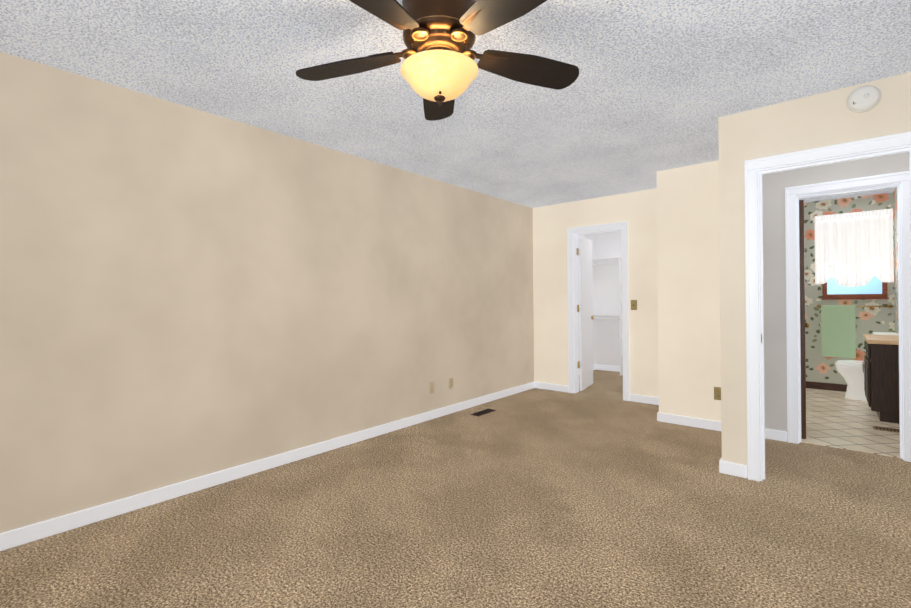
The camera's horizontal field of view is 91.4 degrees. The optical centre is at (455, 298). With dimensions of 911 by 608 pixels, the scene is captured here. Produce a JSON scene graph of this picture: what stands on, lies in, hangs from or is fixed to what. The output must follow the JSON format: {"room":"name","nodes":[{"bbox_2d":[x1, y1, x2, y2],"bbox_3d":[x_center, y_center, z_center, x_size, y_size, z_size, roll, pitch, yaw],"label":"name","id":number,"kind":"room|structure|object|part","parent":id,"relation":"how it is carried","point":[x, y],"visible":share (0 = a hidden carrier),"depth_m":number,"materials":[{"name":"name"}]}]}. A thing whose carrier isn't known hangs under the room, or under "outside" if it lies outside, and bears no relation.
{"room":"empty bedroom","nodes":[
{"label":"empty bedroom","id":0,"kind":"room"},
{"bbox_2d":[0,52,533,532],"bbox_3d":[-0.366,-0.005,4.458,0.120,2.440,8.780,-1,0,40],"label":"wall","id":1,"kind":"structure","parent":0,"point":[186,292],"depth_m":2.89,"materials":[{"name":"beige paint"}]},
{"bbox_2d":[0,382,535,550],"bbox_3d":[-0.996,1.176,3.596,0.018,0.085,6.400,-1,0,40],"label":"baseboard","id":2,"kind":"structure","parent":1,"relation":"attached to","point":[35,531],"depth_m":2.87,"materials":[{"name":"white wood"}]},
{"bbox_2d":[429,381,434,392],"bbox_3d":[-0.236,0.895,4.501,0.008,0.116,0.072,-1,0,40],"label":"outlet","id":3,"kind":"object","parent":1,"relation":"attached to","point":[432,384],"depth_m":4.50,"materials":[{"name":"beige plastic"}]},
{"bbox_2d":[449,377,452,388],"bbox_3d":[-0.047,0.895,4.723,0.009,0.116,0.072,-1,0,40],"label":"outlet","id":4,"kind":"object","parent":1,"relation":"attached to","point":[450,379],"depth_m":4.72,"materials":[{"name":"beige plastic"}]},
{"bbox_2d":[0,370,910,607],"bbox_3d":[1.292,1.248,3.057,4.440,0.100,8.780,-1,0,40],"label":"floor carpet","id":5,"kind":"object","parent":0,"point":[599,492],"visible":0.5,"depth_m":2.33,"materials":[{"name":"brown carpet"}]},
{"bbox_2d":[470,409,495,415],"bbox_3d":[0.297,1.206,4.736,0.110,0.008,0.320,-1,0,40],"label":"air vent register","id":6,"kind":"object","parent":5,"relation":"on","point":[482,412],"visible":0.98,"depth_m":4.72,"materials":[{"name":"brown metal"}]},
{"bbox_2d":[592,256,622,375],"bbox_3d":[2.910,0.262,6.859,1.734,1.860,0.358,-1,0,40],"label":"closet shelves","id":7,"kind":"object","parent":5,"relation":"on","point":[615,260],"visible":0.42,"depth_m":7.00,"materials":[{"name":"white wood"}]},
{"bbox_2d":[0,0,910,207],"bbox_3d":[1.269,-1.292,3.063,4.440,0.100,8.780,-1,0,40],"label":"ceiling","id":8,"kind":"structure","parent":0,"point":[648,94],"depth_m":2.42,"materials":[{"name":"white paint"}]},
{"bbox_2d":[296,0,578,120],"bbox_3d":[-0.074,-1.014,1.788,1.258,0.437,1.243,-1,0,40],"label":"ceiling fan","id":9,"kind":"object","parent":8,"relation":"hanging from","point":[439,69],"visible":1,"depth_m":1.75,"materials":[{"name":"brown wood"}]},
{"bbox_3d":[-0.065,-0.880,1.826,0.318,0.108,0.318,-1,0,40],"label":"lamp shade","id":10,"kind":"part","parent":9,"relation":"part of","materials":[{"name":"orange glass"}]},
{"bbox_2d":[578,233,594,364],"bbox_3d":[2.412,-0.025,6.285,1.750,2.440,1.880,-1,0,40],"label":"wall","id":11,"kind":"structure","parent":0,"point":[590,236],"depth_m":7.51,"materials":[{"name":"white paint"}]},
{"bbox_2d":[533,188,658,400],"bbox_3d":[1.827,-0.022,5.469,1.916,2.440,0.120,-1,0,40],"label":"wall","id":12,"kind":"structure","parent":0,"point":[637,211],"depth_m":5.47,"materials":[{"name":"beige paint"}]},
{"bbox_2d":[536,382,568,392],"bbox_3d":[1.269,1.161,5.861,0.478,0.085,0.014,-1,0,40],"label":"baseboard","id":13,"kind":"structure","parent":12,"relation":"attached to","point":[562,388],"depth_m":5.85,"materials":[{"name":"white wood"}]},
{"bbox_2d":[576,236,593,390],"bbox_3d":[1.740,0.186,5.995,0.159,2.003,0.639,-1,0,40],"label":"closet door","id":14,"kind":"structure","parent":12,"relation":"in","point":[585,307],"depth_m":5.91,"materials":[{"name":"white painted wood"},{"name":"brass"}]},
{"bbox_2d":[567,221,628,400],"bbox_3d":[1.772,0.146,5.500,0.760,2.106,0.144,-1,0,40],"label":"door frame","id":15,"kind":"structure","parent":12,"relation":"attached to","point":[572,273],"depth_m":5.66,"materials":[{"name":"white wood"}]},
{"bbox_2d":[631,300,636,309],"bbox_3d":[2.072,0.070,5.171,0.072,0.116,0.017,-1,0,40],"label":"light switch","id":16,"kind":"object","parent":12,"relation":"attached to","point":[633,302],"depth_m":5.17,"materials":[{"name":"gold"}]},
{"bbox_2d":[630,394,658,404],"bbox_3d":[2.225,1.151,5.046,0.490,0.085,0.018,-1,0,40],"label":"baseboard","id":17,"kind":"structure","parent":12,"relation":"attached to","point":[634,398],"depth_m":5.09,"materials":[{"name":"white wood"}]},
{"bbox_2d":[594,230,621,366],"bbox_3d":[3.185,-0.031,6.940,2.080,2.440,0.120,-1,0,40],"label":"wall","id":18,"kind":"structure","parent":0,"point":[606,297],"depth_m":7.42,"materials":[{"name":"white paint"}]},
{"bbox_2d":[596,365,619,371],"bbox_3d":[3.040,1.148,6.978,1.708,0.085,0.018,-1,0,40],"label":"baseboard","id":19,"kind":"structure","parent":18,"relation":"attached to","point":[607,368],"depth_m":7.39,"materials":[{"name":"white wood"}]},
{"bbox_2d":[656,152,908,441],"bbox_3d":[2.933,-0.035,3.618,2.404,2.440,0.120,-1,0,40],"label":"wall","id":20,"kind":"structure","parent":0,"point":[689,340],"depth_m":4.08,"materials":[{"name":"beige paint"}]},
{"bbox_2d":[657,412,720,430],"bbox_3d":[2.244,1.149,4.124,0.708,0.085,0.018,-1,0,40],"label":"baseboard","id":21,"kind":"structure","parent":20,"relation":"attached to","point":[662,417],"depth_m":4.16,"materials":[{"name":"white wood"}]},
{"bbox_2d":[714,387,720,399],"bbox_3d":[2.373,0.855,4.014,0.072,0.116,0.009,-1,0,40],"label":"outlet","id":22,"kind":"object","parent":20,"relation":"attached to","point":[717,393],"depth_m":4.02,"materials":[{"name":"gold metal"}]},
{"bbox_2d":[765,428,786,441],"bbox_3d":[3.220,1.139,3.293,1.564,0.085,0.014,-1,0,40],"label":"baseboard","id":23,"kind":"structure","parent":20,"relation":"attached to","point":[778,435],"depth_m":3.73,"materials":[{"name":"white wood"}]},
{"bbox_2d":[799,200,808,438],"bbox_3d":[3.072,0.171,3.953,0.097,2.003,0.641,-1,0,40],"label":"bathroom door","id":24,"kind":"structure","parent":20,"relation":"in","point":[803,324],"depth_m":3.73,"materials":[{"name":"brown wood"}]},
{"bbox_2d":[785,171,910,461],"bbox_3d":[3.068,0.130,3.488,0.754,2.106,0.144,-1,0,40],"label":"door frame","id":25,"kind":"structure","parent":20,"relation":"attached to","point":[900,181],"depth_m":3.44,"materials":[{"name":"white wood"}]},
{"bbox_2d":[718,72,910,477],"bbox_3d":[2.500,-0.034,2.556,1.688,2.440,0.120,-1,0,40],"label":"wall","id":26,"kind":"structure","parent":0,"point":[828,118],"depth_m":2.96,"materials":[{"name":"beige paint"}]},
{"bbox_2d":[719,457,731,473],"bbox_3d":[2.169,1.148,3.470,0.018,0.085,1.104,-1,0,40],"label":"baseboard","id":27,"kind":"structure","parent":26,"relation":"attached to","point":[724,466],"depth_m":3.03,"materials":[{"name":"white wood"}]},
{"bbox_2d":[744,131,910,480],"bbox_3d":[2.302,0.135,2.724,0.862,2.106,0.168,-1,0,40],"label":"door frame","id":28,"kind":"structure","parent":26,"relation":"attached to","point":[756,169],"depth_m":2.91,"materials":[{"name":"white wood"}]},
{"bbox_2d":[847,86,880,112],"bbox_3d":[2.356,-1.158,2.567,0.148,0.148,0.042,-1,0,40],"label":"smoke detector","id":29,"kind":"object","parent":26,"relation":"attached to","point":[863,99],"visible":1,"depth_m":2.56,"materials":[{"name":"white plastic"}]},
{"bbox_2d":[804,192,894,384],"bbox_3d":[4.716,-0.046,5.823,1.700,2.440,0.120,-1,0,40],"label":"wall","id":30,"kind":"structure","parent":0,"point":[821,368],"depth_m":5.67,"materials":[{"name":"paper"}]},
{"bbox_2d":[806,381,846,391],"bbox_3d":[4.675,1.126,5.776,1.440,0.095,0.015,-1,0,40],"label":"baseboard","id":31,"kind":"structure","parent":30,"relation":"attached to","point":[827,386],"depth_m":5.69,"materials":[{"name":"brown wood"}]},
{"bbox_2d":[817,304,892,357],"bbox_3d":[4.930,0.399,5.510,0.703,0.664,0.081,-1,0,40],"label":"towel rail","id":32,"kind":"object","parent":30,"relation":"attached to","point":[838,334],"visible":1,"depth_m":5.57,"materials":[{"name":"green fabric"}]},
{"bbox_2d":[822,276,888,299],"bbox_3d":[4.941,-0.457,5.521,0.620,0.925,0.044,-1,0,40],"label":"bathroom window","id":33,"kind":"structure","parent":30,"relation":"in","point":[875,287],"depth_m":5.51,"materials":[{"name":"brown wood"}]},
{"bbox_2d":[815,209,893,286],"bbox_3d":[4.881,-0.606,5.468,0.720,0.915,0.079,-1,0,40],"label":"curtain","id":34,"kind":"object","parent":33,"relation":"hanging from","point":[854,249],"visible":1,"depth_m":5.46,"materials":[{"name":"white fabric"}]},
{"bbox_2d":[801,388,899,457],"bbox_3d":[3.786,1.176,4.713,1.460,0.006,2.785,-1,0,40],"label":"floor","id":35,"kind":"structure","parent":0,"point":[836,419],"depth_m":4.11,"materials":[{"name":"beige tile"}]},
{"bbox_2d":[835,332,898,400],"bbox_3d":[4.758,0.778,5.162,0.540,0.776,0.400,-1,0,40],"label":"toilet","id":36,"kind":"object","parent":35,"relation":"on","point":[851,372],"visible":0.38,"depth_m":5.15,"materials":[{"name":"white ceramic"}]},
{"bbox_2d":[861,334,898,423],"bbox_3d":[4.337,0.782,4.497,0.326,0.785,0.824,-1,0,40],"label":"bathroom vanity","id":37,"kind":"object","parent":35,"relation":"on","point":[880,366],"visible":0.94,"depth_m":4.23,"materials":[{"name":"brown wood"}]},
{"bbox_2d":[873,426,899,432],"bbox_3d":[3.892,1.167,3.958,0.260,0.007,0.140,-1,0,40],"label":"floor vent","id":38,"kind":"object","parent":35,"relation":"in","point":[886,429],"visible":0.79,"depth_m":3.97,"materials":[{"name":"beige metal"}]},
{"bbox_2d":[893,187,897,333],"bbox_3d":[4.400,-0.047,4.231,0.120,2.440,2.715,-1,0,40],"label":"wall","id":39,"kind":"structure","parent":0,"point":[895,259],"depth_m":5.14,"materials":[{"name":"paper"}]}
]}

